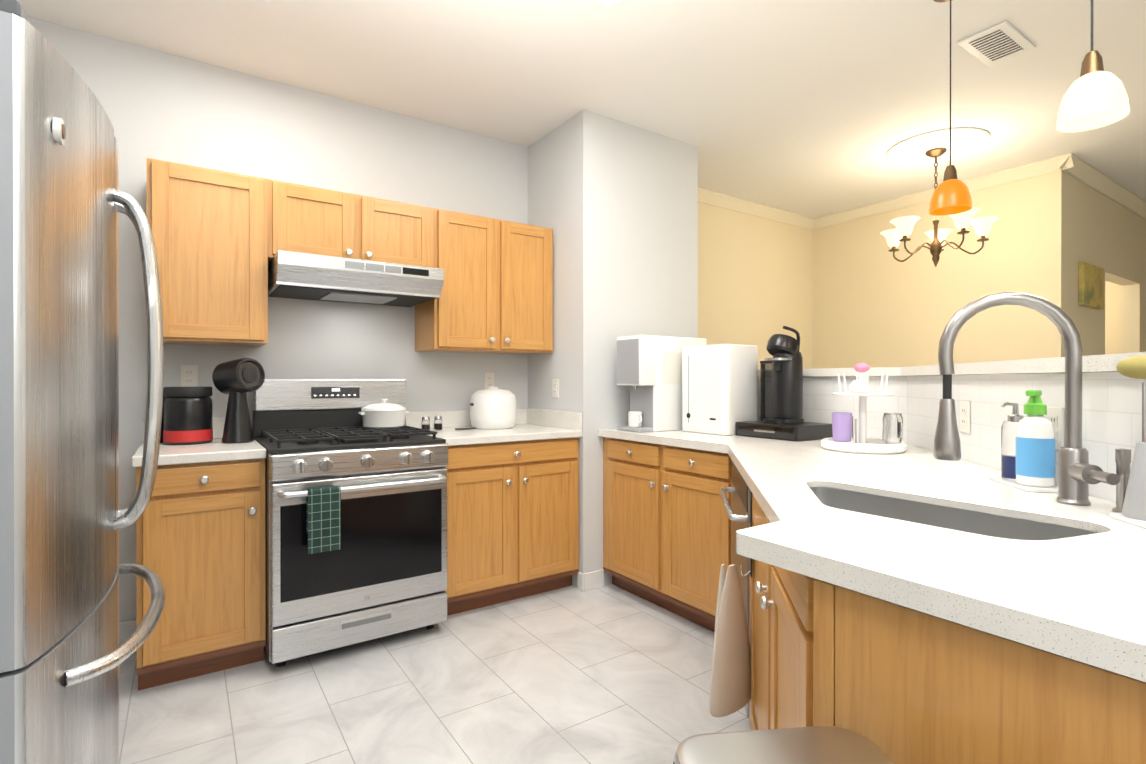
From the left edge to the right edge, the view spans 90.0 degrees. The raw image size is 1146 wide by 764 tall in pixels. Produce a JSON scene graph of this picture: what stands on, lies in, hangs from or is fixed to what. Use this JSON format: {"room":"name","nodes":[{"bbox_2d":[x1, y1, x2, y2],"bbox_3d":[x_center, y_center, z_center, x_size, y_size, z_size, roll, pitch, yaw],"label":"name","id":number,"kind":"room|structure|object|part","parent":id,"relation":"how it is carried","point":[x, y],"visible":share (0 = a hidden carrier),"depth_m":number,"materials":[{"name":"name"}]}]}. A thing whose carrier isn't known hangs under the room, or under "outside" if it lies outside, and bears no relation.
{"room":"kitchen","nodes":[
{"label":"kitchen","id":0,"kind":"room"},
{"bbox_2d":[119,584,751,763],"bbox_3d":[2.209,1.222,2.535,8.740,0.060,5.140,0,0,-34],"label":"floor","id":1,"kind":"structure","parent":0,"point":[608,674],"depth_m":2.17,"materials":[{"name":"tile"}]},
{"bbox_2d":[0,0,164,763],"bbox_3d":[-1.321,0.309,1.077,0.904,1.772,0.910,0,0,-34],"label":"fridge","id":2,"kind":"object","parent":1,"relation":"on","point":[64,201],"visible":1,"depth_m":0.96,"materials":[{"name":"grey metal"}]},
{"bbox_2d":[136,460,265,690],"bbox_3d":[-1.628,0.754,2.518,0.430,0.875,0.618,0,0,-34],"label":"base cabinet","id":3,"kind":"object","parent":1,"relation":"on","point":[201,527],"depth_m":2.27,"materials":[{"name":"brown wood"}]},
{"bbox_2d":[132,436,265,467],"bbox_3d":[-1.628,0.296,2.508,0.443,0.039,0.633,0,0,-34],"label":"countertop","id":4,"kind":"structure","parent":3,"relation":"on","point":[214,452],"depth_m":2.31,"materials":[{"name":"white stone"}]},
{"bbox_2d":[160,396,165,442],"bbox_3d":[-1.893,0.133,2.604,0.072,0.285,0.072,0,0,-34],"label":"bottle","id":5,"kind":"object","parent":4,"relation":"on","point":[161,438],"visible":0.04,"depth_m":2.59,"materials":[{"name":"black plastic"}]},
{"bbox_2d":[163,387,212,444],"bbox_3d":[-1.737,0.148,2.588,0.187,0.254,0.187,0,0,-34],"label":"tub","id":6,"kind":"object","parent":4,"relation":"on","point":[187,416],"visible":1,"depth_m":2.51,"materials":[{"name":"black plastic"}]},
{"bbox_2d":[212,358,264,443],"bbox_3d":[-1.533,0.082,2.626,0.174,0.386,0.156,0,0,21],"label":"black air circulator","id":7,"kind":"object","parent":4,"relation":"on","point":[236,380],"visible":1,"depth_m":2.58,"materials":[{"name":"black plastic"}]},
{"bbox_2d":[253,379,447,666],"bbox_3d":[-1.079,0.588,2.768,0.750,1.205,0.793,0,0,-34],"label":"stove","id":8,"kind":"object","parent":1,"relation":"on","point":[355,531],"depth_m":2.52,"materials":[{"name":"silver metal"}]},
{"bbox_3d":[-0.996,0.162,3.018,0.248,0.152,0.228,0,0,-34],"label":"dutch oven","id":9,"kind":"part","parent":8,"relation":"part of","materials":[{"name":"white ceramic"}]},
{"bbox_2d":[445,436,581,615],"bbox_3d":[-0.475,0.752,3.299,0.835,0.875,0.618,0,0,-34],"label":"base cabinet","id":10,"kind":"object","parent":1,"relation":"on","point":[513,513],"depth_m":3.03,"materials":[{"name":"brown wood"}]},
{"bbox_2d":[429,424,581,447],"bbox_3d":[-0.470,0.290,3.292,0.839,0.046,0.633,0,0,-34],"label":"countertop","id":11,"kind":"structure","parent":10,"relation":"on","point":[466,434],"depth_m":3.12,"materials":[{"name":"white stone"}]},
{"bbox_2d":[421,417,429,429],"bbox_3d":[-0.830,0.235,3.228,0.048,0.078,0.048,0,0,-34],"label":"shaker","id":12,"kind":"object","parent":11,"relation":"on","point":[425,423],"visible":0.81,"depth_m":3.21,"materials":[{"name":"clear glass"}]},
{"bbox_2d":[434,416,441,429],"bbox_3d":[-0.774,0.235,3.289,0.048,0.078,0.048,0,0,-34],"label":"shaker","id":13,"kind":"object","parent":11,"relation":"on","point":[437,422],"visible":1,"depth_m":3.27,"materials":[{"name":"clear glass"}]},
{"bbox_3d":[-0.600,0.270,3.325,0.182,0.006,0.054,0,0,-34],"label":"coil of cable","id":14,"kind":"part","parent":11,"relation":"part of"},
{"bbox_2d":[470,387,515,428],"bbox_3d":[-0.479,0.150,3.429,0.280,0.246,0.276,0,0,-34],"label":"rice cooker","id":15,"kind":"object","parent":11,"relation":"on","point":[492,407],"visible":0.98,"depth_m":3.32,"materials":[{"name":"white plastic"}]},
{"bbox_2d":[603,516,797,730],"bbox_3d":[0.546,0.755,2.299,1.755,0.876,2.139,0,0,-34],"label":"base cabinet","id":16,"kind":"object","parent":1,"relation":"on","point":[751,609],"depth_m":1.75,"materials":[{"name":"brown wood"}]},
{"bbox_2d":[673,726,893,763],"bbox_3d":[0.296,0.846,0.606,0.292,0.700,0.451,0,0,-6],"label":"stool","id":17,"kind":"object","parent":1,"relation":"on","point":[820,745],"visible":1,"depth_m":0.78,"materials":[{"name":"beige plastic"}]},
{"bbox_2d":[798,576,1145,763],"bbox_3d":[1.365,0.758,1.090,1.755,0.876,0.857,0,0,-34],"label":"panel","id":18,"kind":"object","parent":1,"relation":"on","point":[923,690],"depth_m":0.79,"materials":[{"name":"brown wood"}]},
{"bbox_2d":[598,428,1145,687],"bbox_3d":[0.799,0.298,1.963,1.828,0.040,2.978,0,0,-34],"label":"countertop","id":19,"kind":"structure","parent":18,"relation":"on","point":[1079,598],"depth_m":1.07,"materials":[{"name":"white stone"}]},
{"bbox_2d":[617,335,705,431],"bbox_3d":[0.519,0.009,3.330,0.522,0.530,0.222,0,0,-34],"label":"coffee machine","id":20,"kind":"object","parent":19,"relation":"on","point":[649,369],"visible":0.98,"depth_m":3.19,"materials":[{"name":"white plastic"}]},
{"bbox_2d":[682,344,757,434],"bbox_3d":[0.799,0.039,3.138,0.274,0.470,0.335,0,0,-34],"label":"countertop appliance","id":21,"kind":"object","parent":19,"relation":"on","point":[719,389],"visible":0.94,"depth_m":3.02,"materials":[{"name":"white plastic"}]},
{"bbox_2d":[736,326,832,441],"bbox_3d":[1.056,0.001,2.875,0.304,0.548,0.362,0,0,-34],"label":"coffee machine","id":22,"kind":"object","parent":19,"relation":"on","point":[781,394],"visible":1,"depth_m":2.81,"materials":[{"name":"black plastic"}]},
{"bbox_2d":[821,363,906,453],"bbox_3d":[1.187,0.099,2.347,0.316,0.355,0.316,0,0,-34],"label":"drying rack","id":23,"kind":"object","parent":19,"relation":"on","point":[890,441],"visible":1,"depth_m":2.28,"materials":[{"name":"white plastic"}]},
{"bbox_2d":[786,484,1081,543],"bbox_3d":[0.755,0.405,1.287,0.300,0.219,0.630,0,0,-34],"label":"sink","id":24,"kind":"object","parent":19,"relation":"in","point":[960,517],"depth_m":1.36,"materials":[{"name":"silver metal"}]},
{"bbox_2d":[990,476,1057,492],"bbox_3d":[1.219,0.274,1.542,0.090,0.008,0.200,0,0,11],"label":"soap tray","id":25,"kind":"object","parent":19,"relation":"on","point":[1014,483],"visible":0.48,"depth_m":1.48,"materials":[{"name":"white plastic"}]},
{"bbox_2d":[1001,402,1023,480],"bbox_3d":[1.223,0.162,1.587,0.077,0.214,0.064,0,0,-34],"label":"soap bottle","id":26,"kind":"object","parent":25,"relation":"on","point":[1008,446],"visible":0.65,"depth_m":1.58,"materials":[{"name":"white plastic"}]},
{"bbox_2d":[1016,390,1054,486],"bbox_3d":[1.211,0.145,1.502,0.081,0.249,0.081,0,0,-34],"label":"soap bottle","id":27,"kind":"object","parent":25,"relation":"on","point":[1035,449],"visible":1,"depth_m":1.48,"materials":[{"name":"white plastic"}]},
{"bbox_2d":[933,292,1119,504],"bbox_3d":[1.056,0.032,1.336,0.211,0.493,0.328,0,0,-34],"label":"faucet","id":28,"kind":"object","parent":19,"relation":"on","point":[1078,473],"visible":0.98,"depth_m":1.32,"materials":[{"name":"silver metal"}]},
{"bbox_2d":[1110,355,1145,527],"bbox_3d":[1.131,0.113,1.097,0.085,0.332,0.180,0,0,11],"label":"brush","id":29,"kind":"object","parent":19,"relation":"on","point":[1134,509],"visible":1,"depth_m":1.14,"materials":[{"name":"white plastic"}]},
{"bbox_2d":[17,0,1145,218],"bbox_3d":[2.209,-1.579,2.527,8.740,0.060,5.140,0,0,-34],"label":"ceiling","id":30,"kind":"structure","parent":0,"point":[814,109],"depth_m":2.83,"materials":[{"name":"white paint"}]},
{"bbox_2d":[255,0,282,3],"bbox_3d":[-1.229,-1.544,2.252,0.175,0.005,0.175,0,0,-40],"label":"recessed light","id":31,"kind":"object","parent":30,"relation":"in","point":[263,1],"depth_m":2.32,"materials":[{"name":"white"}]},
{"bbox_2d":[590,0,626,7],"bbox_3d":[0.144,-1.544,2.277,0.175,0.005,0.175,0,0,-40],"label":"recessed light","id":32,"kind":"object","parent":30,"relation":"in","point":[608,3],"depth_m":2.33,"materials":[{"name":"white"}]},
{"bbox_2d":[886,127,989,188],"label":"ceiling medallion","id":33,"kind":"object","parent":30,"relation":"hanging from","point":[929,147],"depth_m":3.71,"materials":[{"name":"white"}]},
{"bbox_2d":[880,207,998,266],"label":"chandelier","id":34,"kind":"object","parent":30,"relation":"hanging from","point":[982,226],"depth_m":3.69,"materials":[{"name":"white glass"}]},
{"bbox_2d":[929,0,972,215],"bbox_3d":[1.487,-1.111,2.257,0.144,0.871,0.144,0,0,-34],"label":"pendant light","id":35,"kind":"object","parent":30,"relation":"hanging from","point":[951,195],"visible":1,"depth_m":2.24,"materials":[{"name":"orange glass"}]},
{"bbox_2d":[957,21,1035,65],"bbox_3d":[1.939,-1.540,2.623,0.340,0.016,0.190,0,0,-34],"label":"ceiling vent","id":36,"kind":"object","parent":30,"relation":"in","point":[999,42],"visible":1,"depth_m":2.60,"materials":[{"name":"white metal"}]},
{"bbox_2d":[1056,0,1129,131],"bbox_3d":[1.345,-1.111,1.485,0.142,0.867,0.142,0,0,-34],"label":"pendant light","id":37,"kind":"object","parent":30,"relation":"hanging from","point":[1095,96],"visible":1,"depth_m":1.47,"materials":[{"name":"white glass"}]},
{"bbox_2d":[26,16,1145,622],"bbox_3d":[2.209,-0.178,2.531,8.740,2.740,5.140,0,0,-34],"label":"wall","id":38,"kind":"structure","parent":0,"point":[646,242],"depth_m":3.41,"materials":[{"name":"white paint"}]},
{"bbox_2d":[119,620,136,644],"bbox_3d":[-2.323,1.141,2.414,0.798,0.100,0.012,0,0,-34],"label":"baseboard","id":39,"kind":"structure","parent":38,"relation":"attached to","point":[126,629],"depth_m":2.61,"materials":[{"name":"beige"}]},
{"bbox_2d":[181,365,197,386],"bbox_3d":[-1.836,-0.024,2.744,0.070,0.114,0.008,0,0,-34],"label":"outlet","id":40,"kind":"object","parent":38,"relation":"attached to","point":[189,378],"depth_m":2.74,"materials":[{"name":"white plastic"}]},
{"bbox_2d":[142,417,251,439],"bbox_3d":[-1.800,0.226,2.761,0.443,0.099,0.020,0,0,-34],"label":"backsplash","id":41,"kind":"structure","parent":38,"relation":"attached to","point":[218,423],"depth_m":2.79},
{"bbox_2d":[146,158,273,346],"bbox_3d":[-1.681,-0.559,2.648,0.450,0.760,0.338,0,0,-34],"label":"upper cabinet","id":42,"kind":"object","parent":38,"relation":"attached to","point":[221,238],"depth_m":2.52,"materials":[{"name":"brown wood"}]},
{"bbox_2d":[274,180,437,267],"bbox_3d":[-1.164,-0.760,2.997,0.799,0.360,0.338,0,0,-34],"label":"upper cabinet","id":43,"kind":"object","parent":38,"relation":"attached to","point":[307,219],"depth_m":2.84,"materials":[{"name":"brown wood"}]},
{"bbox_2d":[268,250,443,306],"bbox_3d":[-1.115,-0.501,2.926,0.760,0.152,0.509,0,0,-34],"label":"range hood","id":44,"kind":"object","parent":43,"relation":"attached to","point":[298,275],"visible":1,"depth_m":2.75,"materials":[{"name":"silver metal"}]},
{"bbox_2d":[415,209,552,353],"bbox_3d":[-0.521,-0.561,3.434,0.755,0.760,0.338,0,0,-34],"label":"upper cabinet","id":45,"kind":"object","parent":38,"relation":"attached to","point":[496,296],"depth_m":3.27,"materials":[{"name":"brown wood"}]},
{"bbox_2d":[484,373,493,388],"bbox_3d":[-0.529,-0.002,3.630,0.070,0.114,0.008,0,0,-34],"label":"outlet","id":46,"kind":"object","parent":38,"relation":"attached to","point":[488,377],"depth_m":3.62,"materials":[{"name":"white plastic"}]},
{"bbox_2d":[552,379,558,397],"bbox_3d":[-0.108,0.040,3.499,0.008,0.114,0.070,0,0,-34],"label":"outlet","id":47,"kind":"object","parent":38,"relation":"attached to","point":[555,382],"depth_m":3.49,"materials":[{"name":"white plastic"}]},
{"bbox_2d":[698,153,1145,229],"bbox_3d":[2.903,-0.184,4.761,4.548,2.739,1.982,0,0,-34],"label":"crown molding","id":48,"kind":"structure","parent":38,"relation":"attached to","point":[1085,173],"depth_m":4.70,"materials":[{"name":"beige"}]},
{"bbox_2d":[758,352,1145,376],"bbox_3d":[1.060,-0.045,1.962,2.001,0.039,3.269,0,0,-34],"label":"wall ledge","id":49,"kind":"object","parent":38,"relation":"on","point":[1101,363],"visible":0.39,"depth_m":1.76,"materials":[{"name":"white stone"}]},
{"bbox_2d":[960,400,969,433],"bbox_3d":[1.387,0.122,2.029,0.008,0.114,0.070,0,0,11],"label":"outlet","id":50,"kind":"object","parent":38,"relation":"attached to","point":[964,405],"depth_m":2.02,"materials":[{"name":"white plastic"}]},
{"bbox_2d":[1046,406,1063,449],"bbox_3d":[1.292,0.124,1.537,0.008,0.114,0.070,0,0,11],"label":"outlet","id":51,"kind":"object","parent":38,"relation":"attached to","point":[1055,415],"depth_m":1.52,"materials":[{"name":"white plastic"}]},
{"bbox_2d":[1078,262,1103,308],"bbox_3d":[3.895,-0.718,4.302,0.480,0.310,0.033,0,0,-34],"label":"picture","id":52,"kind":"object","parent":38,"relation":"attached to","point":[1091,285],"visible":1,"depth_m":4.24},
{"bbox_2d":[1112,448,1130,512],"bbox_3d":[1.176,0.210,1.225,0.034,0.137,0.034,0,0,-34],"label":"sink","id":53,"kind":"object","parent":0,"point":[1123,459],"visible":0.75,"depth_m":1.22,"materials":[{"name":"silver metal"}]}
]}

